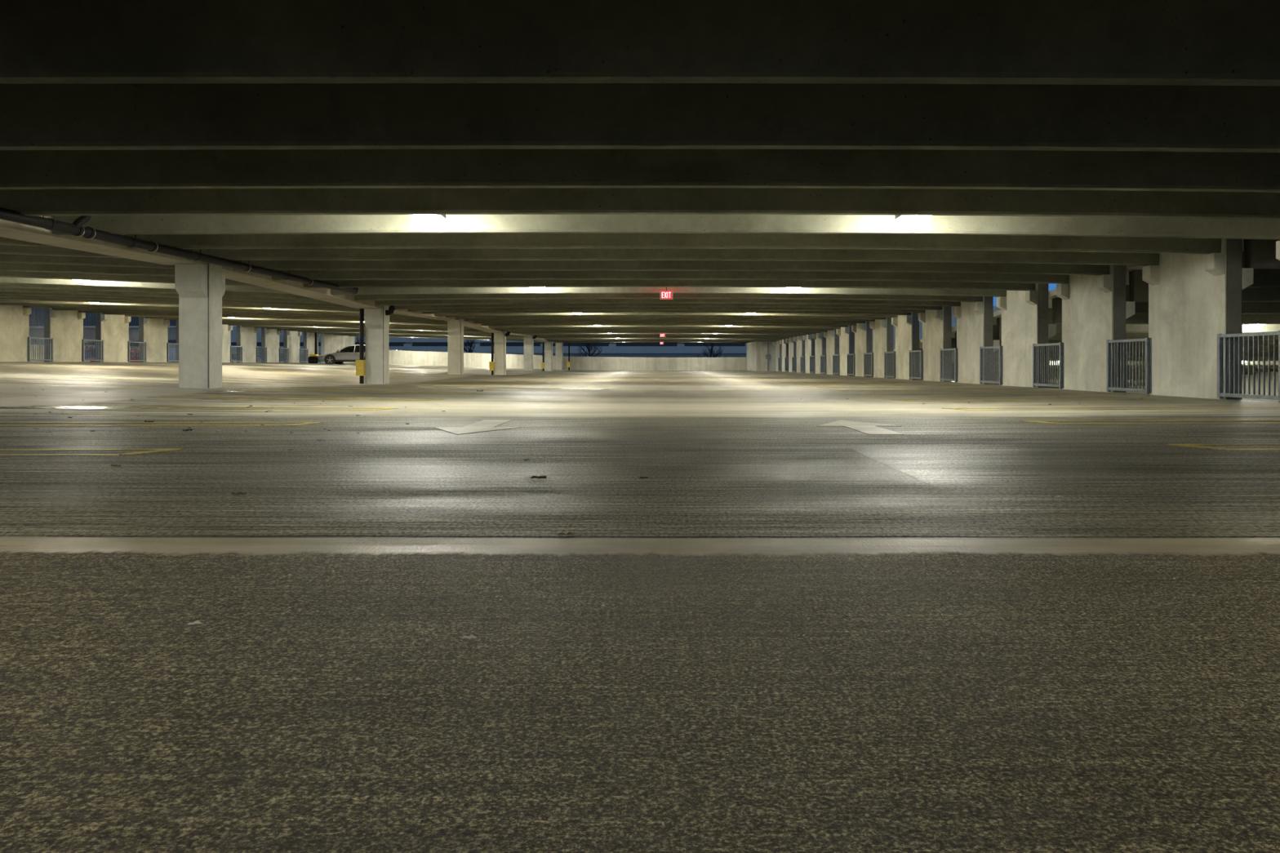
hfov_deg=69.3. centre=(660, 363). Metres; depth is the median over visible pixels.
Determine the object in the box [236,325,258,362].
concrete pier
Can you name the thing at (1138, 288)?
ceiling beam
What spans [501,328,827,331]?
ceiling beam
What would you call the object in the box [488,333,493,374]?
drain pipe
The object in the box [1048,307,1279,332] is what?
ceiling beam
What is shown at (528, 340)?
concrete column
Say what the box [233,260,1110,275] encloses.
ceiling beam
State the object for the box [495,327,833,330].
ceiling beam
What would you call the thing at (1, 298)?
ceiling beam
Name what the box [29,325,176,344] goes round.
ramp edge
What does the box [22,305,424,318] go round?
ceiling beam
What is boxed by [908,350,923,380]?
gate
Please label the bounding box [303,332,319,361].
concrete pier
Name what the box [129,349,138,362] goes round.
car
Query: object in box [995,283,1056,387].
concrete pier
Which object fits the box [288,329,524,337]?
ceiling beam
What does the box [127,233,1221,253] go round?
ceiling beam
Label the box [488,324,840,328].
ceiling beam
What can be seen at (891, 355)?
gate
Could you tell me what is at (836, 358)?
gate
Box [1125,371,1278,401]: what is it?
wall
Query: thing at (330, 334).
ceiling beam
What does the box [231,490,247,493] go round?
fallen leaf
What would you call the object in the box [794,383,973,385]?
stall line
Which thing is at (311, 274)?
ceiling beam
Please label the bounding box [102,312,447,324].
ceiling beam
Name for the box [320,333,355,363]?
wall
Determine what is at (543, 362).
drain pipe
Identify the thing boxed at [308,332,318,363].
drain pipe
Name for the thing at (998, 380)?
ceiling beam
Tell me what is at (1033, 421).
stall line
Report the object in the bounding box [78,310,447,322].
ceiling beam
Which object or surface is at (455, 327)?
concrete column
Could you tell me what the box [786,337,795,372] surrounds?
concrete pier
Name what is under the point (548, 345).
concrete column
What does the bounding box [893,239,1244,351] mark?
ceiling
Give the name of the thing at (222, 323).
ceiling beam
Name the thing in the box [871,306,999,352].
wall
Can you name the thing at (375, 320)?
concrete column
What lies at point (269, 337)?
concrete pier
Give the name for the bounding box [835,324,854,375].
concrete pier
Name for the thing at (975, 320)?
concrete pier
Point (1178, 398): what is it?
stall line
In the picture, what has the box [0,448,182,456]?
stall line
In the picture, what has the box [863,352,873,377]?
gate
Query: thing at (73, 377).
stall line
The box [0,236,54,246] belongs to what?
ceiling beam
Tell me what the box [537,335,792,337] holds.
ceiling beam
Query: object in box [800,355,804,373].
gate
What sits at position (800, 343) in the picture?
concrete pier
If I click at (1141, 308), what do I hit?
ceiling beam
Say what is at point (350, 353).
car
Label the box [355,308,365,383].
drain pipe
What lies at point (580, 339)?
ceiling beam
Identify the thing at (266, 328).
ceiling beam
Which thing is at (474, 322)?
ceiling beam
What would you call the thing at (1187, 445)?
stall line
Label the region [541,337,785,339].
ceiling beam
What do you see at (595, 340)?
ceiling beam
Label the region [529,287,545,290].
ceiling lamp
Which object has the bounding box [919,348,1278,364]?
ceiling beam
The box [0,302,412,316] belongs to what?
ceiling beam
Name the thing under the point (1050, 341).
ceiling beam
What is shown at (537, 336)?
ceiling beam
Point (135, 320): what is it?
wall
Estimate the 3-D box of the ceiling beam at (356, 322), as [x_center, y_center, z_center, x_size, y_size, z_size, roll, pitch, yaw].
[-17.920,-2.411,45.970,17.280,1.188,0.230,0,0,0]
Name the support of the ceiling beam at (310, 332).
attached to the ceiling
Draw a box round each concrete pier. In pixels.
[0,304,31,361]
[44,307,85,361]
[95,312,131,362]
[138,316,169,362]
[176,320,178,362]
[222,324,232,362]
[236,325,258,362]
[261,328,281,362]
[283,329,302,362]
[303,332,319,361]
[773,340,782,371]
[779,338,788,372]
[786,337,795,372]
[793,335,804,373]
[802,333,814,373]
[812,331,826,373]
[823,328,839,374]
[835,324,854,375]
[851,321,871,377]
[869,317,893,377]
[891,312,919,379]
[918,306,952,382]
[951,296,999,384]
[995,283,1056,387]
[1056,264,1135,392]
[1142,238,1253,399]
[1275,240,1279,260]
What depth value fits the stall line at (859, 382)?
28.61 m
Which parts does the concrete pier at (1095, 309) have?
panel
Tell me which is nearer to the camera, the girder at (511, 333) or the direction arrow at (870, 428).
the direction arrow at (870, 428)
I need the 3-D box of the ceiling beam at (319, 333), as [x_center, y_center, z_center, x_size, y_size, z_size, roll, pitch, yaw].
[-17.920,-2.384,71.590,17.280,1.242,0.230,0,0,0]
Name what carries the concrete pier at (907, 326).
on the floor
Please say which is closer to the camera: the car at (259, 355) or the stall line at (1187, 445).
the stall line at (1187, 445)
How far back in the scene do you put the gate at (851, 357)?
43.05 m
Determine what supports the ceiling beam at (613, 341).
attached to the ceiling
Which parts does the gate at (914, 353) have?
post, post, mounting plate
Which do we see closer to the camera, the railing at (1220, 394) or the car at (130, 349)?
the railing at (1220, 394)
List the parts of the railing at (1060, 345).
post, rail, rail, post, mounting plate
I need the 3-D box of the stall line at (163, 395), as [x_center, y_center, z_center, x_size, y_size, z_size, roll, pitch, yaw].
[-5.654,0.537,14.495,4.491,0.070,0.492,0,0,0]
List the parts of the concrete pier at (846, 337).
panel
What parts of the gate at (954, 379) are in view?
post, rail, rail, post, mounting plate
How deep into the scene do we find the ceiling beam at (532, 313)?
34.91 m
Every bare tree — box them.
[318,336,365,345]
[463,339,480,353]
[573,342,602,356]
[693,342,724,357]
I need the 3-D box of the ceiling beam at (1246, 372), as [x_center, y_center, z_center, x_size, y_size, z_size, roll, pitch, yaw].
[17.720,0.150,40.480,16.560,0.640,0.230,0,0,0]
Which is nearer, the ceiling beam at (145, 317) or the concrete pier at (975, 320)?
the concrete pier at (975, 320)
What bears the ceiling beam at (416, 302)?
attached to the ceiling
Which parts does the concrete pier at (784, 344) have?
panel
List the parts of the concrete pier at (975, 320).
panel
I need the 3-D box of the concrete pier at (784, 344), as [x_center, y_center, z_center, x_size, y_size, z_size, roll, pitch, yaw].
[9.012,-0.872,67.070,0.455,2.954,2.306,0,0,0]
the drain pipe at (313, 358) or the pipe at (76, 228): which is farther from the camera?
the drain pipe at (313, 358)
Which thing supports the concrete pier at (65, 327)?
on the floor
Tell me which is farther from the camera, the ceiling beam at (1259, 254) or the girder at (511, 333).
the girder at (511, 333)
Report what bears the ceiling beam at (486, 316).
attached to the ceiling
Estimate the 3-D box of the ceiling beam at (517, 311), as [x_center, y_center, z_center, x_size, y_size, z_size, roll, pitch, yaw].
[0.245,-2.112,33.160,17.510,0.734,0.230,0,0,0]
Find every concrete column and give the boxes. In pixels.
[174,262,225,388]
[364,305,389,383]
[447,319,463,374]
[493,331,506,375]
[524,335,533,370]
[544,341,552,371]
[555,342,563,369]
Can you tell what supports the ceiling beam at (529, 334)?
attached to the ceiling
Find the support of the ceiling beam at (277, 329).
attached to the ceiling
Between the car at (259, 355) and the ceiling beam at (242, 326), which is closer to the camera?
the ceiling beam at (242, 326)
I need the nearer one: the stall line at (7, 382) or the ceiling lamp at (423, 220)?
the ceiling lamp at (423, 220)
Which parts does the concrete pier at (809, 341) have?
panel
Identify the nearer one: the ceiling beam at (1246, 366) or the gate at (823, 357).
the ceiling beam at (1246, 366)
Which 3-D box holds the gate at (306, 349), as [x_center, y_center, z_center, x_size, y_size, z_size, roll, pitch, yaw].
[-26.529,-0.619,68.895,0.062,1.033,1.582,0,0,0]
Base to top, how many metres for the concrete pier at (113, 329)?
2.925 m
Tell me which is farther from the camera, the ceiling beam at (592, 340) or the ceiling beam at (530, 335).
the ceiling beam at (592, 340)
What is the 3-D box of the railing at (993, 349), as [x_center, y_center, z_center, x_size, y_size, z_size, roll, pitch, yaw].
[8.929,0.036,24.975,0.062,1.033,1.582,0,0,0]
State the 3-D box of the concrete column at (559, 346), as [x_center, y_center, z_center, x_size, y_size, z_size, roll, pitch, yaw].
[-8.740,-0.966,80.154,0.580,2.975,0.940,0,0,0]
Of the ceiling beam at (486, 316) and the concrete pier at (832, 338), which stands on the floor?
the concrete pier at (832, 338)
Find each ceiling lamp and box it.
[72,280,89,283]
[409,214,445,225]
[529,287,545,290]
[786,287,801,291]
[894,215,931,226]
[1242,324,1264,328]
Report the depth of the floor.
2.20 m
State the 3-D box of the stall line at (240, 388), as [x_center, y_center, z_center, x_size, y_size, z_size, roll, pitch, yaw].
[-5.669,0.511,17.240,4.461,0.093,0.492,0,0,0]
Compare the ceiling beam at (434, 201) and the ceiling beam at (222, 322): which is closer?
the ceiling beam at (434, 201)
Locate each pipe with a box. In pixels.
[0,207,358,294]
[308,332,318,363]
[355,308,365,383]
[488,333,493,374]
[541,342,544,371]
[567,342,569,369]
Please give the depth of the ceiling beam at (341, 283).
22.10 m
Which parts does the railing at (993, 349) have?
post, rail, rail, post, mounting plate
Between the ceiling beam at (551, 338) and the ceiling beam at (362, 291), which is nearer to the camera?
the ceiling beam at (362, 291)
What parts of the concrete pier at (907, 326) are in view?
panel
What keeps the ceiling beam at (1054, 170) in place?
attached to the ceiling
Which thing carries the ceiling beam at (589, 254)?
attached to the ceiling
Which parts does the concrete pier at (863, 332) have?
panel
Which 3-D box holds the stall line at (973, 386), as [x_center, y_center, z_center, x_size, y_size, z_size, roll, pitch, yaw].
[6.244,0.579,22.972,5.011,0.034,0.492,0,0,0]
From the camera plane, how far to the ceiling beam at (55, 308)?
40.39 m
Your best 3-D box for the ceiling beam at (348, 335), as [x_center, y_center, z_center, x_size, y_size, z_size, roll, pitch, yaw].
[-17.920,-2.425,78.910,17.280,1.160,0.230,0,0,0]
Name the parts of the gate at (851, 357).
post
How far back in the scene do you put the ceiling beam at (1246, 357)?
33.07 m
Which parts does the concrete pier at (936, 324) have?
panel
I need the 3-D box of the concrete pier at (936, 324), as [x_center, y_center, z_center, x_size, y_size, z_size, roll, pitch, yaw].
[9.102,-0.861,30.470,0.635,2.932,2.306,0,0,0]
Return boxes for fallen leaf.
[186,620,201,626]
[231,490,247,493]
[462,634,476,640]
[530,475,546,478]
[558,531,574,535]
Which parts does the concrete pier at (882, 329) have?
panel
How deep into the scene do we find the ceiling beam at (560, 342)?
78.84 m
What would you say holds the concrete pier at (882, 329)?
on the floor
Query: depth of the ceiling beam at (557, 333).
56.87 m
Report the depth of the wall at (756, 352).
72.47 m
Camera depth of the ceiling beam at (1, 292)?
29.42 m
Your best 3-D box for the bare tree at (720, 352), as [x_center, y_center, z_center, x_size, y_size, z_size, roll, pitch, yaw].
[5.154,1.802,97.621,3.363,10.582,3.365,0,0,0]
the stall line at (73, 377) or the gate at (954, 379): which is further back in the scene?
the gate at (954, 379)
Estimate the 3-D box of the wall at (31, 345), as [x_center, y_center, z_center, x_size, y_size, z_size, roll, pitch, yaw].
[-40.710,-0.260,51.240,0.300,2.000,43.920,0,0,0]
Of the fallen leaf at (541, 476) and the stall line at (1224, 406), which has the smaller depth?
the fallen leaf at (541, 476)
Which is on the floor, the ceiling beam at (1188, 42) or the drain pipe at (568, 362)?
the drain pipe at (568, 362)
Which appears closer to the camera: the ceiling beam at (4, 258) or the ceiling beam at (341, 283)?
the ceiling beam at (4, 258)
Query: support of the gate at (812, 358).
attached to the concrete pier at (820, 340)
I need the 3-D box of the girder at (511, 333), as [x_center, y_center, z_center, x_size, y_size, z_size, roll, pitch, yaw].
[-8.915,-2.112,56.035,0.770,0.836,10.431,0,0,0]
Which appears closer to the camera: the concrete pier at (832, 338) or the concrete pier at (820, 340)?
the concrete pier at (832, 338)
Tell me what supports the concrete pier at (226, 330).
on the floor
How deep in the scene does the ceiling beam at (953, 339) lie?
31.25 m
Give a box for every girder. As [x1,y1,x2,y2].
[0,215,204,264]
[222,266,381,308]
[388,305,459,319]
[444,319,502,333]
[506,331,529,335]
[520,335,551,342]
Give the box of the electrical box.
[765,342,770,371]
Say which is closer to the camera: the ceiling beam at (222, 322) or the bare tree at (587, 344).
the ceiling beam at (222, 322)
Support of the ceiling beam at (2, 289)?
attached to the ceiling
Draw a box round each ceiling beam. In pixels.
[0,0,1279,85]
[0,83,1279,152]
[0,148,1279,192]
[0,187,1279,219]
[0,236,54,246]
[0,244,121,257]
[0,253,174,268]
[0,262,174,276]
[0,270,258,286]
[0,276,290,293]
[0,282,315,299]
[0,287,337,304]
[0,291,351,307]
[0,294,359,310]
[0,297,359,311]
[0,299,394,314]
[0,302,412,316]
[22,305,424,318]
[51,214,1279,239]
[51,307,444,320]
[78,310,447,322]
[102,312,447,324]
[124,315,466,327]
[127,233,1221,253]
[145,316,473,328]
[164,318,479,330]
[186,248,1159,265]
[222,321,485,332]
[222,322,483,332]
[222,323,488,333]
[227,324,484,333]
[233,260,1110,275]
[241,325,491,333]
[253,327,486,333]
[266,328,511,335]
[271,270,1069,284]
[277,328,523,337]
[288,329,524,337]
[302,331,524,338]
[303,280,1035,290]
[310,332,524,339]
[319,333,536,341]
[329,333,524,341]
[330,287,1006,297]
[341,334,538,342]
[342,334,521,341]
[348,335,536,342]
[354,293,982,302]
[374,298,960,306]
[394,303,942,310]
[408,306,925,312]
[422,310,911,315]
[434,312,897,317]
[445,315,885,319]
[456,317,875,321]
[465,319,865,323]
[473,320,856,324]
[481,323,848,327]
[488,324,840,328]
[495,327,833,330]
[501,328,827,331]
[510,329,821,333]
[511,331,815,333]
[516,332,810,334]
[521,333,805,335]
[528,333,801,336]
[529,334,796,337]
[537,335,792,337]
[537,336,789,338]
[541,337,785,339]
[544,337,782,340]
[546,338,778,341]
[550,339,776,342]
[552,340,755,342]
[560,342,736,342]
[577,341,737,342]
[613,341,751,342]
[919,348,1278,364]
[919,377,1145,379]
[951,337,1278,356]
[951,364,1278,368]
[951,368,1278,371]
[951,371,1255,374]
[951,374,1145,377]
[951,379,1145,382]
[955,332,1278,351]
[993,324,1278,346]
[993,382,1145,384]
[996,317,1278,339]
[998,356,1278,360]
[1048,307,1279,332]
[1052,297,1279,324]
[1125,284,1279,314]
[1128,270,1279,302]
[1242,251,1279,287]
[1244,239,1279,269]
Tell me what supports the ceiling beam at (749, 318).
attached to the ceiling
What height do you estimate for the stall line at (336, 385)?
0.052 m
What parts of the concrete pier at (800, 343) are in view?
panel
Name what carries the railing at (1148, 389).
attached to the concrete pier at (1193, 299)
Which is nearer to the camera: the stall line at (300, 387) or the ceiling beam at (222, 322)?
the stall line at (300, 387)
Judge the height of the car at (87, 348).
1.485 m
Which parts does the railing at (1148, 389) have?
post, rail, rail, post, mounting plate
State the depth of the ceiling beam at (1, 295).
31.25 m
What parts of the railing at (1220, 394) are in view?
post, rail, rail, post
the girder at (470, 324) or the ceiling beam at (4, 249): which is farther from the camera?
the girder at (470, 324)
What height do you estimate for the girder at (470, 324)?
0.836 m
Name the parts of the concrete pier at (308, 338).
panel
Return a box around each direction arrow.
[434,419,520,435]
[817,420,904,435]
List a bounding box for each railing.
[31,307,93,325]
[979,345,1003,385]
[1032,342,1063,388]
[1106,337,1151,394]
[1217,330,1279,402]
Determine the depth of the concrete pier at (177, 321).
51.28 m
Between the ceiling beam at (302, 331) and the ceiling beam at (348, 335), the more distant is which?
the ceiling beam at (348, 335)
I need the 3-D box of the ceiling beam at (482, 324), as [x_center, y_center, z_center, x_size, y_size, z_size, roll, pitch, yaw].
[0.245,-2.123,44.140,17.510,0.734,0.230,0,0,0]
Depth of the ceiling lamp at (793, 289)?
23.05 m
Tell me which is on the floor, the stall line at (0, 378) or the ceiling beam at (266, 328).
the stall line at (0, 378)
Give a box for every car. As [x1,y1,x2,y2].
[84,347,134,362]
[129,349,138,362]
[231,352,283,362]
[318,344,365,364]
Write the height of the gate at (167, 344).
1.033 m
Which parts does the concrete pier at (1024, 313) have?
panel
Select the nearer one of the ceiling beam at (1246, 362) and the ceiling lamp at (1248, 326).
the ceiling lamp at (1248, 326)
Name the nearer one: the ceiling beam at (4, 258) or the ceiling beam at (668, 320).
the ceiling beam at (4, 258)
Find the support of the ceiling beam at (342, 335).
attached to the ceiling
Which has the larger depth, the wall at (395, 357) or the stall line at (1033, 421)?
the wall at (395, 357)
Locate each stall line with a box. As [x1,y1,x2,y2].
[0,377,178,384]
[0,382,151,387]
[0,422,320,426]
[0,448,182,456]
[26,405,396,409]
[72,377,273,384]
[146,395,440,399]
[223,377,338,382]
[230,388,477,393]
[300,386,494,390]
[336,385,476,386]
[378,384,534,385]
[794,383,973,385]
[809,386,1010,387]
[831,389,1031,391]
[857,393,1076,395]
[858,382,946,382]
[893,398,1202,401]
[942,406,1279,409]
[1022,419,1279,424]
[1167,443,1279,450]
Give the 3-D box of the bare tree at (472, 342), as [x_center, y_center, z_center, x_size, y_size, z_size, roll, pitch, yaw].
[-21.337,1.848,104.277,2.782,10.490,3.096,0,0,0]
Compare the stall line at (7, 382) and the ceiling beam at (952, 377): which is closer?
the stall line at (7, 382)
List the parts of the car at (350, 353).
sill trim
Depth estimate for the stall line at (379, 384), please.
25.62 m
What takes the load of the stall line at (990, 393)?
on the floor
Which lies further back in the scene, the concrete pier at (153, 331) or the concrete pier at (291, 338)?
the concrete pier at (291, 338)
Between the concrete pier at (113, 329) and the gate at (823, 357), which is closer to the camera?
the concrete pier at (113, 329)
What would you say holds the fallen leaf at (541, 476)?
on the floor
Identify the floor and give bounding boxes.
[0,361,1279,852]
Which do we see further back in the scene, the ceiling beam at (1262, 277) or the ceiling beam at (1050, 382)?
the ceiling beam at (1050, 382)
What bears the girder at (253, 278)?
attached to the ceiling
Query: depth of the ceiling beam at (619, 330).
51.38 m
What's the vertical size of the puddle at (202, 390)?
0.031 m
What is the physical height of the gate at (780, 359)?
1.033 m
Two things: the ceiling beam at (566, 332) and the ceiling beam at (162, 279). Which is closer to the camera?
the ceiling beam at (162, 279)
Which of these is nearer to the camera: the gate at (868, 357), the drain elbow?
the drain elbow
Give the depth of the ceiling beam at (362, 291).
23.93 m
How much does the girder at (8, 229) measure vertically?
0.836 m
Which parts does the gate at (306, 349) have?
post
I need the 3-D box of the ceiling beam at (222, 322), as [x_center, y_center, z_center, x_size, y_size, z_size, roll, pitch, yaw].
[-17.920,-2.397,53.290,17.280,1.215,0.230,0,0,0]
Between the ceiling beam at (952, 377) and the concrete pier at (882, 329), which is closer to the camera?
the concrete pier at (882, 329)
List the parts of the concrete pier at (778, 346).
panel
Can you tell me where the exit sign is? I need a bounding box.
[659,287,673,299]
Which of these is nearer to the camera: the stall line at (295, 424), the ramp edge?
the stall line at (295, 424)
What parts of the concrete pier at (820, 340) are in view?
panel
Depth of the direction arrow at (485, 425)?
8.43 m
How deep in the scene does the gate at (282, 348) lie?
65.28 m
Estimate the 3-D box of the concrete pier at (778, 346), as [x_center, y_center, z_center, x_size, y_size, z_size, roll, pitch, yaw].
[9.012,-0.861,70.730,0.455,2.932,2.306,0,0,0]
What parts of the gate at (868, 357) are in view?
post, post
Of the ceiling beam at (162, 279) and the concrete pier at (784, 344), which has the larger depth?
the concrete pier at (784, 344)
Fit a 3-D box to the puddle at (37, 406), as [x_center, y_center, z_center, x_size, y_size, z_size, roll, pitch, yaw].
[-7.342,0.555,11.743,2.211,0.030,0.786,0,0,0]
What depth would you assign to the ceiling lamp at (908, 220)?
12.07 m
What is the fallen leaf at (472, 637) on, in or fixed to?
on the floor
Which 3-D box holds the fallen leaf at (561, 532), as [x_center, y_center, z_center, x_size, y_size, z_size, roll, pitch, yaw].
[-0.320,0.578,3.162,0.056,0.015,0.040,0,0,-3]
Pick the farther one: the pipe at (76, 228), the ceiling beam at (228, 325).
the ceiling beam at (228, 325)
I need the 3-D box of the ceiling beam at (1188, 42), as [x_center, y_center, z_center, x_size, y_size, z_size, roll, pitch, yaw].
[0.245,-2.025,5.710,17.510,0.734,0.230,0,0,0]
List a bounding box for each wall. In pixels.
[29,307,176,347]
[30,344,138,361]
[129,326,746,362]
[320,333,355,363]
[355,350,746,370]
[746,341,775,371]
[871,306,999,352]
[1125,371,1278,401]
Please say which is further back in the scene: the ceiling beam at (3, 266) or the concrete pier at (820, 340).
the concrete pier at (820, 340)
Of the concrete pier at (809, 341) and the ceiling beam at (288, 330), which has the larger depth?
the ceiling beam at (288, 330)
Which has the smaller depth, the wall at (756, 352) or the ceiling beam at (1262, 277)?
the ceiling beam at (1262, 277)
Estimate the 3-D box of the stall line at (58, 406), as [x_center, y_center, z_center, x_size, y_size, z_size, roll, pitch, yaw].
[-5.639,0.562,11.750,4.521,0.046,0.492,0,0,0]
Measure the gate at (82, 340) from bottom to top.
1.033 m
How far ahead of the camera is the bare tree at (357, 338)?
110.42 m
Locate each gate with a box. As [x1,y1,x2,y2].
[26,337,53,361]
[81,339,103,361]
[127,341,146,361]
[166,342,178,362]
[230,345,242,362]
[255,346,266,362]
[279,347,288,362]
[299,348,308,362]
[777,357,782,371]
[784,356,788,372]
[791,356,796,372]
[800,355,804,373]
[809,355,815,373]
[820,355,826,373]
[832,354,839,374]
[847,353,855,376]
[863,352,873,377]
[884,351,895,378]
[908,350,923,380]
[939,347,957,382]
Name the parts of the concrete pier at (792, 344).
panel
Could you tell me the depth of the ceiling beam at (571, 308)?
31.25 m
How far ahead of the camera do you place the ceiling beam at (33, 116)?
7.45 m
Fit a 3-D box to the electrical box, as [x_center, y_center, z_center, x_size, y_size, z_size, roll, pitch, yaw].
[8.441,-0.579,72.400,0.360,2.278,0.135,0,0,0]
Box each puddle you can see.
[0,405,155,409]
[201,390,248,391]
[481,387,593,389]
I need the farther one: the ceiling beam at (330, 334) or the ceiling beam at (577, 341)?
the ceiling beam at (577, 341)
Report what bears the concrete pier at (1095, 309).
on the floor
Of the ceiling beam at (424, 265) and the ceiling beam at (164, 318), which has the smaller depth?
the ceiling beam at (424, 265)
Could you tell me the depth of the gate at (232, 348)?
57.47 m
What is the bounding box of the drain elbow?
[385,305,395,315]
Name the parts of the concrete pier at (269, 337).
panel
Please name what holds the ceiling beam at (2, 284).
attached to the ceiling
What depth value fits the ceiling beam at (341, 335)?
77.01 m
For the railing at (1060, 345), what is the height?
1.033 m
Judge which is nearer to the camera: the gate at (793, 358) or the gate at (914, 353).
the gate at (914, 353)
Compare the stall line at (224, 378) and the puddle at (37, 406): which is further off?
the stall line at (224, 378)
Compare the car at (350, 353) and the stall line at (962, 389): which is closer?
the stall line at (962, 389)
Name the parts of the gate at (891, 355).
post, post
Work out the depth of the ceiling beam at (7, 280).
23.93 m
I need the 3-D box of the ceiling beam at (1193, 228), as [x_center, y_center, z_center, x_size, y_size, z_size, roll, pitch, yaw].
[0.245,-2.122,13.030,17.510,0.734,0.230,0,0,0]
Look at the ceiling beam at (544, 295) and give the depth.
25.76 m
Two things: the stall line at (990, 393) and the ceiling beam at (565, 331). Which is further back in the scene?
the ceiling beam at (565, 331)
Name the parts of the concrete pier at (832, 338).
panel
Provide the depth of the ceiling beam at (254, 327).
60.54 m
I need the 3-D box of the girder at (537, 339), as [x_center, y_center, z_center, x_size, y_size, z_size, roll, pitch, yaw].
[-8.915,-2.112,67.015,0.770,0.836,10.431,0,0,0]
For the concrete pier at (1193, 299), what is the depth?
15.53 m
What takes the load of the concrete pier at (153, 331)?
on the floor
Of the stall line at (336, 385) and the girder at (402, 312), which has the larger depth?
the girder at (402, 312)
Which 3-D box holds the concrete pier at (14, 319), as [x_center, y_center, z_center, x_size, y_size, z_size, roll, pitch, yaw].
[-26.613,-1.512,37.789,0.455,2.925,2.306,0,0,0]
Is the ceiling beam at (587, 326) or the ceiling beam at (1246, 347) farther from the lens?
the ceiling beam at (587, 326)
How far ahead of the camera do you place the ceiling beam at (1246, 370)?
38.56 m
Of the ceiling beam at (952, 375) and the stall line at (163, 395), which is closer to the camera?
the stall line at (163, 395)
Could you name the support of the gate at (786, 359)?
attached to the concrete pier at (792, 344)
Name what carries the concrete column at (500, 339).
on the floor
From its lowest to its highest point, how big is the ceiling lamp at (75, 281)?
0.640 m
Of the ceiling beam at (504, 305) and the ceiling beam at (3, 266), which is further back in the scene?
the ceiling beam at (504, 305)
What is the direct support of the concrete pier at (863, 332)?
on the floor
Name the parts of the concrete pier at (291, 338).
panel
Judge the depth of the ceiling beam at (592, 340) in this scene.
71.50 m
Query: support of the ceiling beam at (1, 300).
attached to the ceiling

